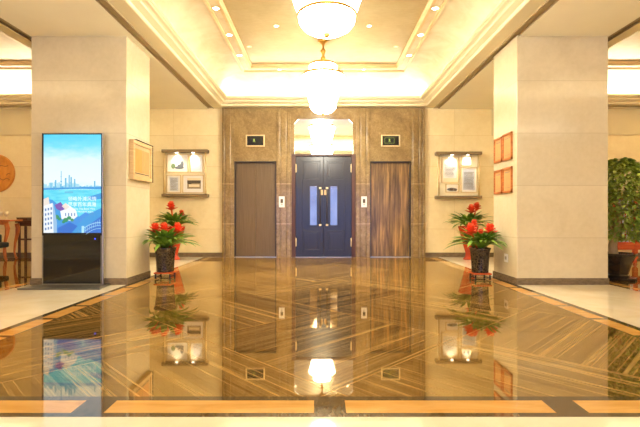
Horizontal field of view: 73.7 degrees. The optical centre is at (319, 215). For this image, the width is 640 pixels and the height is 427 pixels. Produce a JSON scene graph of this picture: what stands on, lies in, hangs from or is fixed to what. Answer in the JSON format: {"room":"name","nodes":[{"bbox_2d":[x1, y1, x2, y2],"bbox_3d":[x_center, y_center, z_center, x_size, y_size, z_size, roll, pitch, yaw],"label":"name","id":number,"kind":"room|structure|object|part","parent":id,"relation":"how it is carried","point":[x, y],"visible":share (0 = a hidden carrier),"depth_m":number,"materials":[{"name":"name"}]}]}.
{"room":"hotel lobby","nodes":[
{"label":"hotel lobby","id":0,"kind":"room"},
{"bbox_2d":[0,257,639,426],"bbox_3d":[0.100,1.025,2.490,19.400,0.001,16.980,0,0,0],"label":"floor","id":1,"kind":"structure","parent":0,"point":[222,341],"depth_m":3.33,"materials":[{"name":"beige stone"}]},
{"bbox_2d":[0,234,8,261],"bbox_3d":[-7.255,0.676,9.344,0.570,0.701,0.598,0,0,-10],"label":"tub chair","id":2,"kind":"object","parent":1,"relation":"on","point":[4,245],"visible":1,"depth_m":9.57,"materials":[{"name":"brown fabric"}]},
{"bbox_3d":[-7.220,0.645,9.350,0.500,0.120,0.540,0,0,-10],"label":"seat","id":3,"kind":"part","parent":2,"relation":"part of","materials":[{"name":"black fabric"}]},
{"bbox_2d":[0,220,22,259],"bbox_3d":[-7.750,0.558,10.030,1.240,0.947,0.440,0,0,0],"label":"console table","id":4,"kind":"object","parent":1,"relation":"on","point":[5,223],"visible":0.85,"depth_m":9.88,"materials":[{"name":"orange wood"}]},
{"bbox_3d":[-7.244,0.602,9.860,0.157,0.859,0.100,0,0,0],"label":"leg","id":5,"kind":"part","parent":4,"relation":"part of","materials":[{"name":"orange wood"}]},
{"bbox_3d":[-7.244,0.602,10.200,0.157,0.859,0.100,0,0,0],"label":"leg","id":6,"kind":"part","parent":4,"relation":"part of","materials":[{"name":"orange wood"}]},
{"bbox_2d":[15,220,30,257],"bbox_3d":[-7.080,0.568,10.450,0.560,0.915,0.300,0,0,0],"label":"side table","id":7,"kind":"object","parent":1,"relation":"on","point":[25,224],"visible":0.46,"depth_m":10.34,"materials":[{"name":"brown wood"}]},
{"bbox_3d":[-7.280,0.590,10.340,0.044,0.870,0.044,0,0,0],"label":"leg","id":8,"kind":"part","parent":7,"relation":"part of","materials":[{"name":"brown wood"}]},
{"bbox_2d":[16,217,30,220],"bbox_3d":[-7.220,0.072,10.420,0.270,0.075,0.170,0,0,0],"label":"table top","id":9,"kind":"object","parent":7,"relation":"on","point":[18,218],"visible":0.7,"depth_m":10.34,"materials":[{"name":"brown wood"}]},
{"bbox_3d":[-7.280,0.590,10.560,0.044,0.870,0.044,0,0,0],"label":"leg","id":10,"kind":"part","parent":7,"relation":"part of","materials":[{"name":"brown wood"}]},
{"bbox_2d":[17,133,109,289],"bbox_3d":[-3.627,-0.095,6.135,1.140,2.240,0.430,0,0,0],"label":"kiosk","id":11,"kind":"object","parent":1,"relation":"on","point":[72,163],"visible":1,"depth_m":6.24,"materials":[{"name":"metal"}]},
{"bbox_3d":[-3.627,1.014,6.135,1.140,0.022,0.430,0,0,0],"label":"plate","id":12,"kind":"part","parent":11,"relation":"part of","materials":[{"name":"metal"}]},
{"bbox_3d":[-3.627,0.635,6.248,0.876,0.710,0.004,0,0,0],"label":"panel","id":13,"kind":"part","parent":11,"relation":"part of","materials":[{"name":"black glass"}]},
{"bbox_2d":[44,135,100,232],"bbox_3d":[-3.620,-0.460,6.241,0.840,1.462,0.003,0,0,0],"label":"screen","id":14,"kind":"object","parent":11,"relation":"attached to","point":[72,163],"depth_m":6.24,"materials":[{"name":"blue glass"}]},
{"bbox_2d":[30,36,150,284],"bbox_3d":[-3.590,-0.835,6.790,1.444,3.720,0.884,0,0,0],"label":"column","id":15,"kind":"structure","parent":1,"relation":"on","point":[80,84],"depth_m":6.36,"materials":[{"name":"stone"}]},
{"bbox_2d":[129,139,152,182],"bbox_3d":[-2.843,-0.868,6.811,0.074,0.616,0.742,0,0,0],"label":"framed picture","id":16,"kind":"object","parent":15,"relation":"attached to","point":[140,153],"visible":1,"depth_m":6.72,"materials":[{"name":"brown wood"}]},
{"bbox_2d":[154,270,176,278],"bbox_3d":[-2.565,0.973,7.080,0.284,0.105,0.284,0,0,0],"label":"plant stand","id":17,"kind":"object","parent":1,"relation":"on","point":[174,271],"visible":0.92,"depth_m":6.95,"materials":[{"name":"red wood"}]},
{"bbox_2d":[154,246,176,272],"bbox_3d":[-2.565,0.718,7.080,0.363,0.405,0.363,0,0,0],"label":"vase","id":18,"kind":"object","parent":17,"relation":"on","point":[165,255],"depth_m":6.96,"materials":[{"name":"brown ceramic"}]},
{"bbox_2d":[142,222,201,272],"bbox_3d":[-2.388,0.506,6.979,0.883,0.827,1.000,0,0,0],"label":"bromeliad","id":19,"kind":"object","parent":17,"relation":"on","point":[164,240],"visible":1,"depth_m":6.94,"materials":[{"name":"plant"}]},
{"bbox_2d":[147,222,161,247],"bbox_3d":[-2.698,0.327,6.981,0.248,0.455,0.223,0,0,0],"label":"flower","id":20,"kind":"object","parent":19,"relation":"on","point":[155,227],"depth_m":6.93,"materials":[{"name":"plant"}]},
{"bbox_2d":[156,222,169,230],"bbox_3d":[-2.530,0.324,6.937,0.251,0.462,0.245,0,0,0],"label":"flower","id":21,"kind":"object","parent":19,"relation":"on","point":[163,225],"depth_m":6.91,"materials":[{"name":"red plant"}]},
{"bbox_2d":[168,222,183,247],"bbox_3d":[-2.353,0.327,7.035,0.246,0.460,0.264,0,0,-36],"label":"flower","id":22,"kind":"object","parent":19,"relation":"on","point":[177,230],"depth_m":6.98,"materials":[{"name":"red plant"}]},
{"bbox_2d":[153,201,197,259],"bbox_3d":[-3.420,0.335,9.986,1.142,1.380,0.990,0,0,0],"label":"bromeliad","id":23,"kind":"object","parent":1,"relation":"on","point":[170,219],"visible":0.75,"depth_m":9.95,"materials":[{"name":"red plant"}]},
{"bbox_2d":[166,201,177,215],"bbox_3d":[-3.461,-0.038,9.994,0.301,0.633,0.301,0,0,0],"label":"flower","id":24,"kind":"object","parent":23,"relation":"on","point":[171,205],"depth_m":9.93,"materials":[{"name":"red plant"}]},
{"bbox_2d":[167,226,184,259],"bbox_3d":[-3.420,0.632,10.080,0.464,0.785,0.464,0,0,0],"label":"vase","id":25,"kind":"object","parent":1,"relation":"on","point":[170,227],"depth_m":10.02,"materials":[{"name":"red ceramic"}]},
{"bbox_2d":[446,202,491,259],"bbox_3d":[3.553,0.347,9.988,1.177,1.356,0.968,0,0,0],"label":"bromeliad","id":26,"kind":"object","parent":1,"relation":"on","point":[464,219],"visible":0.7,"depth_m":9.98,"materials":[{"name":"red plant"}]},
{"bbox_2d":[458,226,478,259],"bbox_3d":[3.500,0.632,10.080,0.464,0.785,0.464,0,0,0],"label":"vase","id":27,"kind":"object","parent":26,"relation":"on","point":[467,256],"depth_m":10.01,"materials":[{"name":"red ceramic"}]},
{"bbox_2d":[465,204,477,212],"bbox_3d":[3.536,-0.003,9.994,0.265,0.562,0.303,0,0,-35],"label":"flower","id":28,"kind":"object","parent":26,"relation":"on","point":[471,208],"depth_m":9.95,"materials":[{"name":"red plant"}]},
{"bbox_2d":[473,202,480,219],"bbox_3d":[3.703,-0.026,10.076,0.263,0.611,0.235,0,0,-40],"label":"flower","id":29,"kind":"object","parent":26,"relation":"on","point":[476,205],"depth_m":10.02,"materials":[{"name":"red plant"}]},
{"bbox_2d":[468,271,491,279],"bbox_3d":[2.615,0.973,6.980,0.284,0.105,0.284,0,0,0],"label":"plant stand","id":30,"kind":"object","parent":1,"relation":"on","point":[470,272],"visible":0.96,"depth_m":6.86,"materials":[{"name":"red wood"}]},
{"bbox_2d":[445,219,506,272],"bbox_3d":[2.467,0.486,6.921,0.868,0.868,0.930,0,0,0],"label":"bromeliad","id":31,"kind":"object","parent":30,"relation":"on","point":[480,239],"visible":1,"depth_m":6.86,"materials":[{"name":"plant"}]},
{"bbox_2d":[463,223,478,247],"bbox_3d":[2.445,0.329,6.878,0.281,0.455,0.265,0,0,0],"label":"flower","id":32,"kind":"object","parent":31,"relation":"on","point":[470,229],"depth_m":6.86,"materials":[{"name":"red plant"}]},
{"bbox_2d":[471,219,478,233],"bbox_3d":[2.568,0.302,7.100,0.185,0.501,0.204,0,0,0],"label":"flower","id":33,"kind":"object","parent":31,"relation":"on","point":[474,221],"depth_m":7.06,"materials":[{"name":"red plant"}]},
{"bbox_2d":[469,247,490,272],"bbox_3d":[2.615,0.718,6.980,0.343,0.405,0.343,0,0,0],"label":"vase","id":34,"kind":"object","parent":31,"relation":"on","point":[479,255],"depth_m":6.86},
{"bbox_2d":[483,222,498,233],"bbox_3d":[2.755,0.329,6.888,0.271,0.453,0.245,0,0,0],"label":"flower","id":35,"kind":"object","parent":31,"relation":"on","point":[490,227],"depth_m":6.85,"materials":[{"name":"red plant"}]},
{"bbox_2d":[493,35,608,284],"bbox_3d":[3.612,-0.835,6.790,1.379,3.720,0.884,0,0,0],"label":"column","id":36,"kind":"structure","parent":1,"relation":"on","point":[551,92],"depth_m":6.36,"materials":[{"name":"stone"}]},
{"bbox_2d":[494,137,501,163],"bbox_3d":[2.921,-1.075,7.000,0.028,0.400,0.300,0,0,0],"label":"framed document","id":37,"kind":"object","parent":36,"relation":"attached to","point":[497,142],"visible":0.98,"depth_m":6.99,"materials":[{"name":"orange wood"}]},
{"bbox_2d":[494,169,502,193],"bbox_3d":[2.921,-0.555,7.000,0.028,0.390,0.300,0,0,0],"label":"framed document","id":38,"kind":"object","parent":36,"relation":"attached to","point":[497,174],"visible":0.98,"depth_m":6.99,"materials":[{"name":"orange wood"}]},
{"bbox_2d":[504,253,507,261],"bbox_3d":[2.928,0.660,6.720,0.015,0.130,0.120,0,0,0],"label":"wall socket","id":39,"kind":"object","parent":36,"relation":"attached to","point":[505,255],"visible":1,"depth_m":6.72,"materials":[{"name":"white plastic"}]},
{"bbox_2d":[502,131,512,161],"bbox_3d":[2.921,-1.080,6.660,0.028,0.420,0.320,0,0,0],"label":"framed document","id":40,"kind":"object","parent":36,"relation":"attached to","point":[507,139],"visible":1,"depth_m":6.65,"materials":[{"name":"orange wood"}]},
{"bbox_2d":[502,166,512,192],"bbox_3d":[2.921,-0.560,6.660,0.028,0.400,0.320,0,0,0],"label":"framed document","id":41,"kind":"object","parent":36,"relation":"attached to","point":[507,173],"visible":1,"depth_m":6.65,"materials":[{"name":"orange wood"}]},
{"bbox_2d":[608,276,637,280],"bbox_3d":[4.830,1.005,6.950,0.517,0.040,0.517,0,0,0],"label":"saucer","id":42,"kind":"object","parent":1,"relation":"on","point":[630,278],"visible":0.46,"depth_m":6.73,"materials":[{"name":"black plastic"}]},
{"bbox_2d":[608,157,639,277],"bbox_3d":[4.870,0.025,6.947,1.112,1.920,1.114,0,0,-13],"label":"potted tree","id":43,"kind":"object","parent":42,"relation":"on","point":[619,263],"visible":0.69,"depth_m":6.70,"materials":[{"name":"green plant"}]},
{"bbox_3d":[4.830,0.792,6.950,0.527,0.385,0.527,0,0,0],"label":"pot","id":44,"kind":"part","parent":43,"relation":"part of","materials":[{"name":"black ceramic"}]},
{"bbox_2d":[613,197,639,262],"bbox_3d":[7.150,0.290,9.300,1.540,1.470,0.088,0,0,0],"label":"lattice screen","id":45,"kind":"object","parent":1,"relation":"on","point":[628,245],"visible":0.23,"depth_m":9.27,"materials":[{"name":"red wood"}]},
{"bbox_3d":[6.645,0.105,9.305,0.350,0.920,0.010,0,0,0],"label":"panel","id":46,"kind":"part","parent":45,"relation":"part of","materials":[{"name":"green plant"}]},
{"bbox_3d":[7.150,0.650,9.300,1.440,0.170,0.070,0,0,0],"label":"rail","id":47,"kind":"part","parent":45,"relation":"part of","materials":[{"name":"red wood"}]},
{"bbox_3d":[6.860,0.300,9.300,0.090,1.450,0.088,0,0,0],"label":"post","id":48,"kind":"part","parent":45,"relation":"part of","materials":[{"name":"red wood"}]},
{"bbox_2d":[0,0,639,108],"bbox_3d":[0.100,-3.035,2.240,19.400,0.720,16.880,0,0,0],"label":"ceiling","id":49,"kind":"structure","parent":0,"point":[393,22],"depth_m":7.96,"materials":[{"name":"paint"}]},
{"bbox_2d":[0,22,30,105],"bbox_3d":[-6.940,-2.788,6.250,5.020,0.185,8.500,0,0,0],"label":"trim","id":50,"kind":"structure","parent":49,"relation":"attached to","point":[5,99],"depth_m":10.09,"materials":[{"name":"paint"}]},
{"bbox_2d":[0,61,30,69],"bbox_3d":[-6.940,-3.346,6.250,3.280,0.107,6.760,0,0,0],"label":"trim","id":51,"kind":"structure","parent":49,"relation":"attached to","point":[2,63],"depth_m":9.39,"materials":[{"name":"brown wood"}]},
{"bbox_2d":[211,6,219,10],"bbox_3d":[-1.665,-3.319,6.830,0.143,0.012,0.143,0,0,0],"label":"recessed light","id":52,"kind":"object","parent":49,"relation":"in","point":[216,8],"visible":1,"depth_m":6.84,"materials":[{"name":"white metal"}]},
{"bbox_2d":[301,39,344,115],"bbox_3d":[0.060,-2.665,8.270,0.848,1.460,0.845,0,0,0],"label":"chandelier","id":53,"kind":"object","parent":49,"relation":"hanging from","point":[323,81],"visible":1,"depth_m":8.02,"materials":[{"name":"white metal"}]},
{"bbox_2d":[303,70,342,101],"bbox_3d":[0.060,-2.438,8.270,0.780,0.515,0.780,0,0,0],"label":"lampshade","id":54,"kind":"object","parent":53,"relation":"on","point":[320,85],"depth_m":8.00,"materials":[{"name":"beige glass"}]},
{"bbox_3d":[0.060,-3.125,8.270,0.110,0.380,0.110,0,0,0],"label":"stem","id":55,"kind":"part","parent":53,"relation":"part of","materials":[{"name":"gold metal"}]},
{"bbox_3d":[0.060,-2.075,8.270,0.520,0.190,0.520,0,0,0],"label":"lamp shade","id":56,"kind":"part","parent":53,"relation":"part of","materials":[{"name":"beige glass"}]},
{"bbox_2d":[203,0,448,71],"bbox_3d":[0.090,-3.346,6.355,3.760,0.107,6.910,0,0,0],"label":"trim","id":57,"kind":"structure","parent":49,"relation":"attached to","point":[220,3],"depth_m":8.64,"materials":[{"name":"beige paint"}]},
{"bbox_2d":[293,0,360,38],"bbox_3d":[0.075,-2.665,4.650,1.018,1.460,1.014,0,0,0],"label":"chandelier","id":58,"kind":"object","parent":49,"relation":"hanging from","point":[324,19],"visible":1,"depth_m":4.46,"materials":[{"name":"white glass"}]},
{"bbox_2d":[432,6,439,10],"bbox_3d":[1.845,-3.319,6.830,0.143,0.012,0.143,0,0,0],"label":"recessed light","id":59,"kind":"object","parent":49,"relation":"in","point":[434,8],"visible":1,"depth_m":6.84,"materials":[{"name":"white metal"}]},
{"bbox_2d":[608,22,639,105],"bbox_3d":[7.035,-2.788,6.250,5.230,0.185,8.500,0,0,0],"label":"trim","id":60,"kind":"structure","parent":49,"relation":"attached to","point":[613,99],"depth_m":10.09,"materials":[{"name":"paint"}]},
{"bbox_2d":[608,61,639,69],"bbox_3d":[7.035,-3.346,6.250,3.490,0.107,6.760,0,0,0],"label":"trim","id":61,"kind":"structure","parent":49,"relation":"attached to","point":[610,63],"depth_m":9.39,"materials":[{"name":"brown wood"}]},
{"bbox_2d":[0,106,639,252],"bbox_3d":[0.100,-1.275,10.770,19.400,4.600,0.220,0,0,0],"label":"wall","id":62,"kind":"structure","parent":0,"point":[446,130],"depth_m":10.68,"materials":[{"name":"beige stone"}]},
{"bbox_2d":[0,155,14,191],"bbox_3d":[-8.100,-1.065,10.655,0.960,0.960,0.050,0,0,0],"label":"wall plaque","id":63,"kind":"object","parent":62,"relation":"attached to","point":[7,170],"visible":1,"depth_m":10.65,"materials":[{"name":"brown wood"}]},
{"bbox_2d":[161,149,208,196],"bbox_3d":[-3.336,-1.060,10.595,1.142,1.167,0.170,0,0,0],"label":"display case","id":64,"kind":"object","parent":62,"relation":"attached to","point":[167,151],"visible":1,"depth_m":10.54,"materials":[{"name":"beige wood"}]},
{"bbox_3d":[-3.848,-1.055,10.560,0.044,1.037,0.044,0,0,0],"label":"post","id":65,"kind":"part","parent":64,"relation":"part of","materials":[{"name":"beige wood"}]},
{"bbox_2d":[167,175,180,192],"bbox_3d":[-3.638,-0.797,10.635,0.355,0.452,0.030,0,0,0],"label":"framed print","id":66,"kind":"object","parent":64,"relation":"attached to","point":[173,181],"visible":1,"depth_m":10.63},
{"bbox_2d":[170,177,177,190],"bbox_3d":[-3.638,-0.792,10.631,0.213,0.334,0.001,0,0,0],"label":"picture","id":67,"kind":"object","parent":66,"relation":"attached to","point":[173,180],"depth_m":10.63},
{"bbox_2d":[167,154,188,172],"bbox_3d":[-3.546,-1.312,10.635,0.539,0.454,0.030,0,0,0],"label":"framed print","id":68,"kind":"object","parent":64,"relation":"attached to","point":[176,163],"visible":1,"depth_m":10.63,"materials":[{"name":"white paper"}]},
{"bbox_2d":[171,161,183,168],"bbox_3d":[-3.546,-1.276,10.630,0.323,0.218,0.001,0,0,0],"label":"picture","id":69,"kind":"object","parent":68,"relation":"attached to","point":[174,164],"depth_m":10.63,"materials":[{"name":"white paper"}]},
{"bbox_3d":[-3.336,-1.606,10.595,1.142,0.075,0.170,0,0,0],"label":"rail","id":70,"kind":"part","parent":64,"relation":"part of","materials":[{"name":"brown wood"}]},
{"bbox_3d":[-3.336,-0.512,10.595,1.142,0.070,0.170,0,0,0],"label":"rail","id":71,"kind":"part","parent":64,"relation":"part of","materials":[{"name":"brown wood"}]},
{"bbox_2d":[182,175,203,192],"bbox_3d":[-3.158,-0.797,10.635,0.526,0.452,0.030,0,0,0],"label":"framed print","id":72,"kind":"object","parent":64,"relation":"attached to","point":[190,183],"visible":1,"depth_m":10.63},
{"bbox_2d":[187,178,200,188],"bbox_3d":[-3.137,-0.810,10.630,0.337,0.262,0.001,0,0,0],"label":"picture","id":73,"kind":"object","parent":72,"relation":"attached to","point":[192,183],"depth_m":10.63},
{"bbox_2d":[190,154,203,172],"bbox_3d":[-3.068,-1.312,10.635,0.328,0.454,0.030,0,0,0],"label":"framed print","id":74,"kind":"object","parent":64,"relation":"attached to","point":[196,160],"visible":1,"depth_m":10.63},
{"bbox_2d":[193,158,200,170],"bbox_3d":[-3.052,-1.289,10.631,0.197,0.318,0.001,0,0,0],"label":"picture","id":75,"kind":"object","parent":74,"relation":"attached to","point":[196,161],"depth_m":10.63},
{"bbox_3d":[-2.830,-1.055,10.560,0.044,1.037,0.044,0,0,0],"label":"post","id":76,"kind":"part","parent":64,"relation":"part of","materials":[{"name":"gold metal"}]},
{"bbox_2d":[0,253,639,256],"bbox_3d":[0.100,0.970,10.675,19.400,0.110,0.030,0,0,0],"label":"baseboard","id":77,"kind":"structure","parent":62,"relation":"attached to","point":[1,254],"depth_m":10.66,"materials":[{"name":"brown stone"}]},
{"bbox_2d":[222,108,424,256],"bbox_3d":[0.089,-0.830,10.748,5.035,3.710,0.365,0,0,0],"label":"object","id":78,"kind":"structure","parent":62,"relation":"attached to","point":[277,124],"depth_m":10.60,"materials":[{"name":"brown stone"}]},
{"bbox_2d":[234,161,275,256],"bbox_3d":[-1.607,-0.168,10.665,1.043,2.385,0.130,0,0,0],"label":"door","id":79,"kind":"structure","parent":78,"relation":"attached to","point":[254,181],"depth_m":10.69,"materials":[{"name":"brown wood"}]},
{"bbox_3d":[-1.869,-0.173,10.710,0.518,2.373,0.040,0,0,0],"label":"panel","id":80,"kind":"part","parent":79,"relation":"part of","materials":[{"name":"brown wood"}]},
{"bbox_3d":[-1.607,1.019,10.665,1.043,0.012,0.130,0,0,0],"label":"sill","id":81,"kind":"part","parent":79,"relation":"part of","materials":[{"name":"metal"}]},
{"bbox_3d":[-1.344,-0.173,10.710,0.518,2.373,0.040,0,0,0],"label":"panel","id":82,"kind":"part","parent":79,"relation":"part of","materials":[{"name":"brown wood"}]},
{"bbox_2d":[246,135,264,146],"bbox_3d":[-1.608,-1.870,10.602,0.470,0.290,0.020,0,0,0],"label":"indicator","id":83,"kind":"object","parent":78,"relation":"attached to","point":[251,140],"visible":1,"depth_m":10.60,"materials":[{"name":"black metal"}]},
{"bbox_2d":[279,196,284,206],"bbox_3d":[-0.945,-0.350,10.554,0.140,0.270,0.022,0,0,0],"label":"plate","id":84,"kind":"object","parent":78,"relation":"attached to","point":[281,198],"visible":1,"depth_m":10.55,"materials":[{"name":"white plastic"}]},
{"bbox_2d":[292,119,355,256],"bbox_3d":[0.090,-0.700,10.703,1.591,3.450,0.195,0,0,0],"label":"door","id":85,"kind":"structure","parent":78,"relation":"attached to","point":[314,139],"depth_m":10.67,"materials":[{"name":"blue wood"}]},
{"bbox_3d":[-0.165,-0.260,10.700,0.180,0.990,0.010,0,0,0],"label":"glass panel","id":86,"kind":"part","parent":85,"relation":"part of","materials":[{"name":"blue glass"}]},
{"bbox_3d":[0.345,-0.260,10.700,0.180,0.990,0.010,0,0,0],"label":"glass panel","id":87,"kind":"part","parent":85,"relation":"part of","materials":[{"name":"blue glass"}]},
{"bbox_2d":[361,196,366,206],"bbox_3d":[1.090,-0.350,10.554,0.140,0.270,0.022,0,0,0],"label":"plate","id":88,"kind":"object","parent":78,"relation":"attached to","point":[363,198],"visible":1,"depth_m":10.55,"materials":[{"name":"white plastic"}]},
{"bbox_2d":[370,161,410,256],"bbox_3d":[1.754,-0.168,10.665,1.010,2.385,0.130,0,0,0],"label":"door","id":89,"kind":"structure","parent":78,"relation":"attached to","point":[390,181],"depth_m":10.69,"materials":[{"name":"brown wood"}]},
{"bbox_3d":[1.500,-0.173,10.710,0.502,2.373,0.040,0,0,0],"label":"panel","id":90,"kind":"part","parent":89,"relation":"part of","materials":[{"name":"brown wood"}]},
{"bbox_3d":[1.754,1.019,10.665,1.010,0.012,0.130,0,0,0],"label":"sill","id":91,"kind":"part","parent":89,"relation":"part of","materials":[{"name":"metal"}]},
{"bbox_3d":[2.008,-0.173,10.710,0.502,2.373,0.040,0,0,0],"label":"panel","id":92,"kind":"part","parent":89,"relation":"part of","materials":[{"name":"brown wood"}]},
{"bbox_2d":[381,135,399,146],"bbox_3d":[1.755,-1.870,10.602,0.470,0.290,0.020,0,0,0],"label":"indicator","id":93,"kind":"object","parent":78,"relation":"attached to","point":[386,140],"visible":1,"depth_m":10.60,"materials":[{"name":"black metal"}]},
{"bbox_2d":[107,0,546,107],"bbox_3d":[0.090,-2.788,6.355,5.500,0.185,8.650,0,0,0],"label":"trim","id":94,"kind":"structure","parent":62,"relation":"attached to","point":[145,16],"depth_m":7.41,"materials":[{"name":"paint"}]},
{"bbox_2d":[435,152,481,198],"bbox_3d":[3.431,-1.010,10.595,1.132,1.157,0.170,0,0,0],"label":"display case","id":95,"kind":"object","parent":62,"relation":"attached to","point":[441,194],"visible":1,"depth_m":10.59,"materials":[{"name":"beige wood"}]},
{"bbox_3d":[2.942,-1.005,10.560,0.044,1.027,0.044,0,0,0],"label":"post","id":96,"kind":"part","parent":95,"relation":"part of","materials":[{"name":"beige wood"}]},
{"bbox_2d":[441,157,458,182],"bbox_3d":[3.237,-1.147,10.635,0.427,0.636,0.030,0,0,0],"label":"framed print","id":97,"kind":"object","parent":95,"relation":"attached to","point":[449,165],"visible":1,"depth_m":10.63},
{"bbox_2d":[444,159,456,177],"bbox_3d":[3.237,-1.179,10.631,0.325,0.470,0.001,0,0,0],"label":"picture","id":98,"kind":"object","parent":97,"relation":"attached to","point":[450,165],"depth_m":10.63},
{"bbox_2d":[445,184,458,192],"bbox_3d":[3.289,-0.695,10.635,0.323,0.218,0.030,0,0,0],"label":"framed print","id":99,"kind":"object","parent":95,"relation":"attached to","point":[449,188],"visible":1,"depth_m":10.63,"materials":[{"name":"grey paper"}]},
{"bbox_3d":[3.431,-1.551,10.595,1.132,0.075,0.170,0,0,0],"label":"rail","id":100,"kind":"part","parent":95,"relation":"part of","materials":[{"name":"brown wood"}]},
{"bbox_3d":[3.431,-0.467,10.595,1.132,0.070,0.170,0,0,0],"label":"rail","id":101,"kind":"part","parent":95,"relation":"part of","materials":[{"name":"brown wood"}]},
{"bbox_2d":[461,156,471,165],"bbox_3d":[3.640,-1.377,10.635,0.256,0.246,0.030,0,0,0],"label":"framed print","id":102,"kind":"object","parent":95,"relation":"attached to","point":[465,160],"visible":1,"depth_m":10.63,"materials":[{"name":"grey paper"}]},
{"bbox_2d":[461,167,476,192],"bbox_3d":[3.710,-0.901,10.635,0.405,0.640,0.030,0,0,0],"label":"framed print","id":103,"kind":"object","parent":95,"relation":"attached to","point":[468,174],"visible":1,"depth_m":10.63},
{"bbox_2d":[463,169,474,189],"bbox_3d":[3.710,-0.907,10.631,0.291,0.525,0.001,0,0,0],"label":"picture","id":104,"kind":"object","parent":103,"relation":"attached to","point":[468,174],"depth_m":10.63},
{"bbox_3d":[3.937,-1.005,10.560,0.044,1.027,0.044,0,0,0],"label":"post","id":105,"kind":"part","parent":95,"relation":"part of","materials":[{"name":"beige wood"}]},
{"bbox_2d":[323,157,323,255],"bbox_3d":[0.066,-0.825,10.970,4.587,3.700,0.120,0,0,0],"label":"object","id":106,"kind":"structure","parent":0,"point":[323,157],"depth_m":10.91,"materials":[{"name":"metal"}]}
]}

